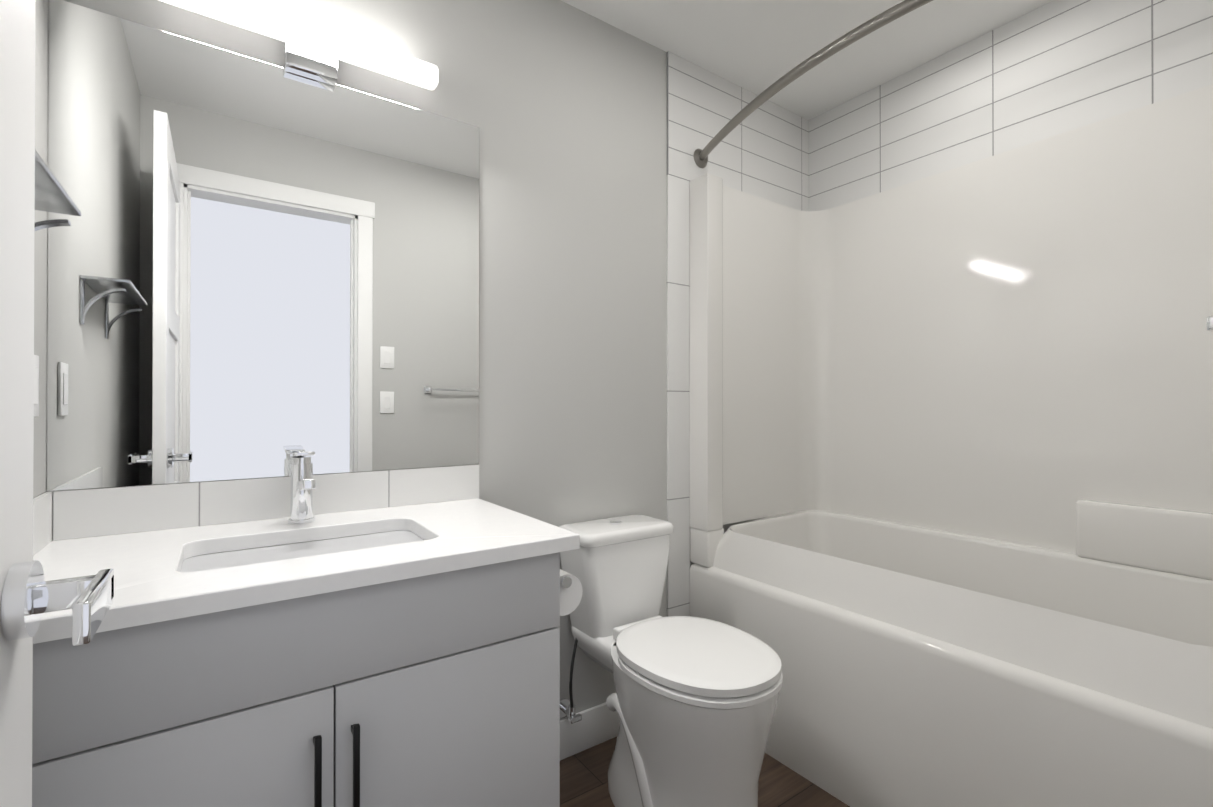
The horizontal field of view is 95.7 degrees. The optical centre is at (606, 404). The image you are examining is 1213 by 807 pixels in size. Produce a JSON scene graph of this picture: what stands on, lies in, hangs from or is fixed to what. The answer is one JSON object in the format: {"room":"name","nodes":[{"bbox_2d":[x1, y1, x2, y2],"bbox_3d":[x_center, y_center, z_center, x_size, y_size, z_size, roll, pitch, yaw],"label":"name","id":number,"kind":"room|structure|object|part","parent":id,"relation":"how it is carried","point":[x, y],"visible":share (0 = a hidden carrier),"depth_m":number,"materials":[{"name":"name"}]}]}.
{"room":"bathroom","nodes":[
{"label":"bathroom","id":0,"kind":"room"},
{"bbox_2d":[33,0,48,497],"bbox_3d":[-0.449,-0.094,0.043,0.115,2.440,2.485,0,0,-35],"label":"wall","id":1,"kind":"structure","parent":0,"point":[41,235],"depth_m":1.06,"materials":[{"name":"grey paint"}]},
{"bbox_2d":[0,0,34,806],"bbox_3d":[-0.374,0.076,0.240,0.035,2.078,0.700,0,0,-35],"label":"door","id":2,"kind":"structure","parent":1,"relation":"in","point":[17,121],"depth_m":0.49,"materials":[{"name":"white wood"}]},
{"bbox_2d":[1,561,113,645],"bbox_3d":[-0.517,0.173,0.444,0.167,0.066,0.138,0,0,-35],"label":"door handle","id":3,"kind":"object","parent":2,"relation":"attached to","point":[30,595],"depth_m":0.47,"materials":[{"name":"silver metal"}]},
{"bbox_2d":[34,355,38,416],"bbox_3d":[-1.038,-0.035,0.994,0.007,0.114,0.070,0,0,-35],"label":"electrical outlet","id":4,"kind":"object","parent":1,"relation":"attached to","point":[36,385],"visible":0.44,"depth_m":1.00,"materials":[{"name":"white plastic"}]},
{"bbox_2d":[34,150,80,231],"bbox_3d":[-0.794,-0.259,0.720,0.095,0.118,0.380,0,0,-35],"label":"shelf","id":5,"kind":"object","parent":1,"relation":"attached to","point":[52,195],"visible":0.35,"depth_m":0.82,"materials":[{"name":"grey"}]},
{"bbox_2d":[47,0,765,718],"bbox_3d":[-0.126,-0.086,1.855,2.721,2.440,0.115,0,0,-35],"label":"wall","id":6,"kind":"structure","parent":0,"point":[559,104],"depth_m":1.76,"materials":[{"name":"grey paint"}]},
{"bbox_2d":[47,0,478,490],"bbox_3d":[-0.743,-0.320,1.350,0.899,0.984,0.005,0,0,-35],"label":"mirror","id":7,"kind":"object","parent":6,"relation":"attached to","point":[258,269],"visible":0.92,"depth_m":1.28,"materials":[{"name":"white mirror"}]},
{"bbox_2d":[53,465,478,540],"bbox_3d":[-0.737,0.223,1.349,0.889,0.098,0.008,0,0,-35],"label":"backsplash","id":8,"kind":"structure","parent":6,"relation":"attached to","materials":[{"name":"tile"}]},
{"bbox_2d":[159,0,438,89],"bbox_3d":[-0.711,-0.860,1.325,0.594,0.107,0.087,0,0,-35],"label":"sconce","id":9,"kind":"object","parent":6,"relation":"attached to","point":[315,51],"visible":1,"depth_m":1.31,"materials":[{"name":"silver metal"}]},
{"bbox_2d":[560,702,619,759],"bbox_3d":[-0.085,1.071,1.799,0.760,0.125,0.013,0,0,-35],"label":"baseboard","id":10,"kind":"structure","parent":6,"relation":"attached to","point":[597,724],"depth_m":1.80,"materials":[{"name":"white wood"}]},
{"bbox_2d":[667,174,689,616],"bbox_3d":[0.269,0.142,2.054,0.106,1.984,0.008,0,0,-35],"label":"tile column","id":11,"kind":"structure","parent":6,"relation":"attached to","point":[678,490],"depth_m":2.05,"materials":[{"name":"white tile"}]},
{"bbox_2d":[667,51,808,210],"bbox_3d":[0.578,-1.077,2.275,0.860,0.454,0.008,0,0,-35],"label":"wall tile","id":12,"kind":"structure","parent":6,"relation":"attached to","point":[762,151],"depth_m":2.23,"materials":[{"name":"white tile"}]},
{"bbox_2d":[560,737,849,806],"bbox_3d":[0.586,1.155,0.831,2.721,0.050,2.600,0,0,-35],"label":"floor","id":13,"kind":"structure","parent":0,"point":[584,778],"depth_m":1.63,"materials":[{"name":"wood"}]},
{"bbox_2d":[32,452,582,806],"bbox_3d":[-0.566,0.618,1.127,0.937,1.026,0.566,0,0,-35],"label":"bathroom vanity","id":14,"kind":"object","parent":13,"relation":"on","point":[301,635],"visible":1,"depth_m":0.95,"materials":[{"name":"grey wood"}]},
{"bbox_2d":[33,498,579,643],"bbox_3d":[-0.583,0.286,1.121,0.898,0.030,0.558,0,0,-35],"label":"countertop","id":15,"kind":"structure","parent":14,"relation":"on","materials":[{"name":"stone"}]},
{"bbox_2d":[288,452,315,523],"bbox_3d":[-0.677,0.188,1.231,0.056,0.165,0.165,0,0,-35],"label":"faucet","id":16,"kind":"object","parent":15,"relation":"on","point":[302,483],"depth_m":1.26,"materials":[{"name":"silver metal"}]},
{"bbox_3d":[-0.438,0.616,0.891,0.066,0.184,0.032,0,0,-35],"label":"handle","id":17,"kind":"part","parent":14,"relation":"part of","materials":[{"name":"black metal"}]},
{"bbox_2d":[559,515,782,806],"bbox_3d":[0.169,0.754,1.560,0.380,0.758,0.698,0,0,-35],"label":"toilet","id":18,"kind":"object","parent":13,"relation":"on","point":[692,701],"visible":0.96,"depth_m":1.42,"materials":[{"name":"white ceramic"}]},
{"bbox_3d":[0.052,0.608,1.728,0.334,0.380,0.268,0,0,-35],"label":"tank","id":19,"kind":"part","parent":18,"relation":"part of","materials":[{"name":"white ceramic"}]},
{"bbox_3d":[0.030,0.399,1.759,0.350,0.038,0.197,0,0,-35],"label":"tank lid","id":20,"kind":"part","parent":18,"relation":"part of","materials":[{"name":"white ceramic"}]},
{"bbox_3d":[0.207,0.912,1.505,0.368,0.440,0.553,0,0,-35],"label":"bowl","id":21,"kind":"part","parent":18,"relation":"part of","materials":[{"name":"white ceramic"}]},
{"bbox_3d":[0.239,0.654,1.460,0.376,0.026,0.446,0,0,-35],"label":"seat lid","id":22,"kind":"part","parent":18,"relation":"part of","materials":[{"name":"white plastic"}]},
{"bbox_3d":[0.244,0.680,1.452,0.380,0.022,0.434,0,0,-35],"label":"seat","id":23,"kind":"part","parent":18,"relation":"part of","materials":[{"name":"white plastic"}]},
{"bbox_2d":[689,84,1212,806],"bbox_3d":[1.044,0.142,1.696,0.751,1.983,1.481,0,0,-35],"label":"bathtub","id":24,"kind":"object","parent":13,"relation":"on","point":[951,438],"visible":0.96,"depth_m":1.70,"materials":[{"name":"white plastic"}]},
{"bbox_2d":[690,510,1212,806],"bbox_3d":[1.044,0.796,1.693,0.751,0.675,1.481,0,0,-35],"label":"basin","id":25,"kind":"object","parent":24,"relation":"in","point":[923,664],"depth_m":1.45,"materials":[{"name":"white ceramic"}]},
{"bbox_2d":[561,0,1052,119],"bbox_3d":[0.586,-1.335,0.842,2.721,0.050,2.600,0,0,-35],"label":"ceiling","id":26,"kind":"structure","parent":0,"point":[757,47],"depth_m":1.94,"materials":[{"name":"white paint"}]},
{"bbox_3d":[1.687,-0.087,1.536,0.115,2.440,2.485,0,0,-35],"label":"wall","id":27,"kind":"structure","parent":0,"visible":0},
{"bbox_2d":[809,0,1212,210],"bbox_3d":[1.352,-1.078,1.911,0.008,0.454,1.475,0,0,-35],"label":"wall tile","id":28,"kind":"structure","parent":27,"relation":"attached to","point":[1052,68],"depth_m":1.86,"materials":[{"name":"white tile"}]},
{"bbox_3d":[0.791,-0.092,0.544,2.491,2.440,0.115,0,0,-35],"label":"wall","id":29,"kind":"structure","parent":0,"visible":0},
{"bbox_2d":[1206,316,1212,330],"bbox_3d":[0.889,-0.091,0.725,0.500,0.040,0.069,0,0,-35],"label":"towel rail","id":30,"kind":"object","parent":29,"relation":"attached to","point":[1209,323],"visible":1,"depth_m":0.61,"materials":[{"name":"silver metal"}]},
{"bbox_3d":[1.419,-0.089,1.059,0.852,2.439,0.008,0,0,-35],"label":"wall tile","id":31,"kind":"structure","parent":0,"visible":0},
{"bbox_2d":[694,0,932,167],"bbox_3d":[0.720,-0.953,1.474,0.226,0.074,1.473,0,0,-35],"label":"curtain rod","id":32,"kind":"object","parent":31,"relation":"attached to","point":[891,14],"visible":1,"depth_m":1.52,"materials":[{"name":"silver metal"}]}
]}

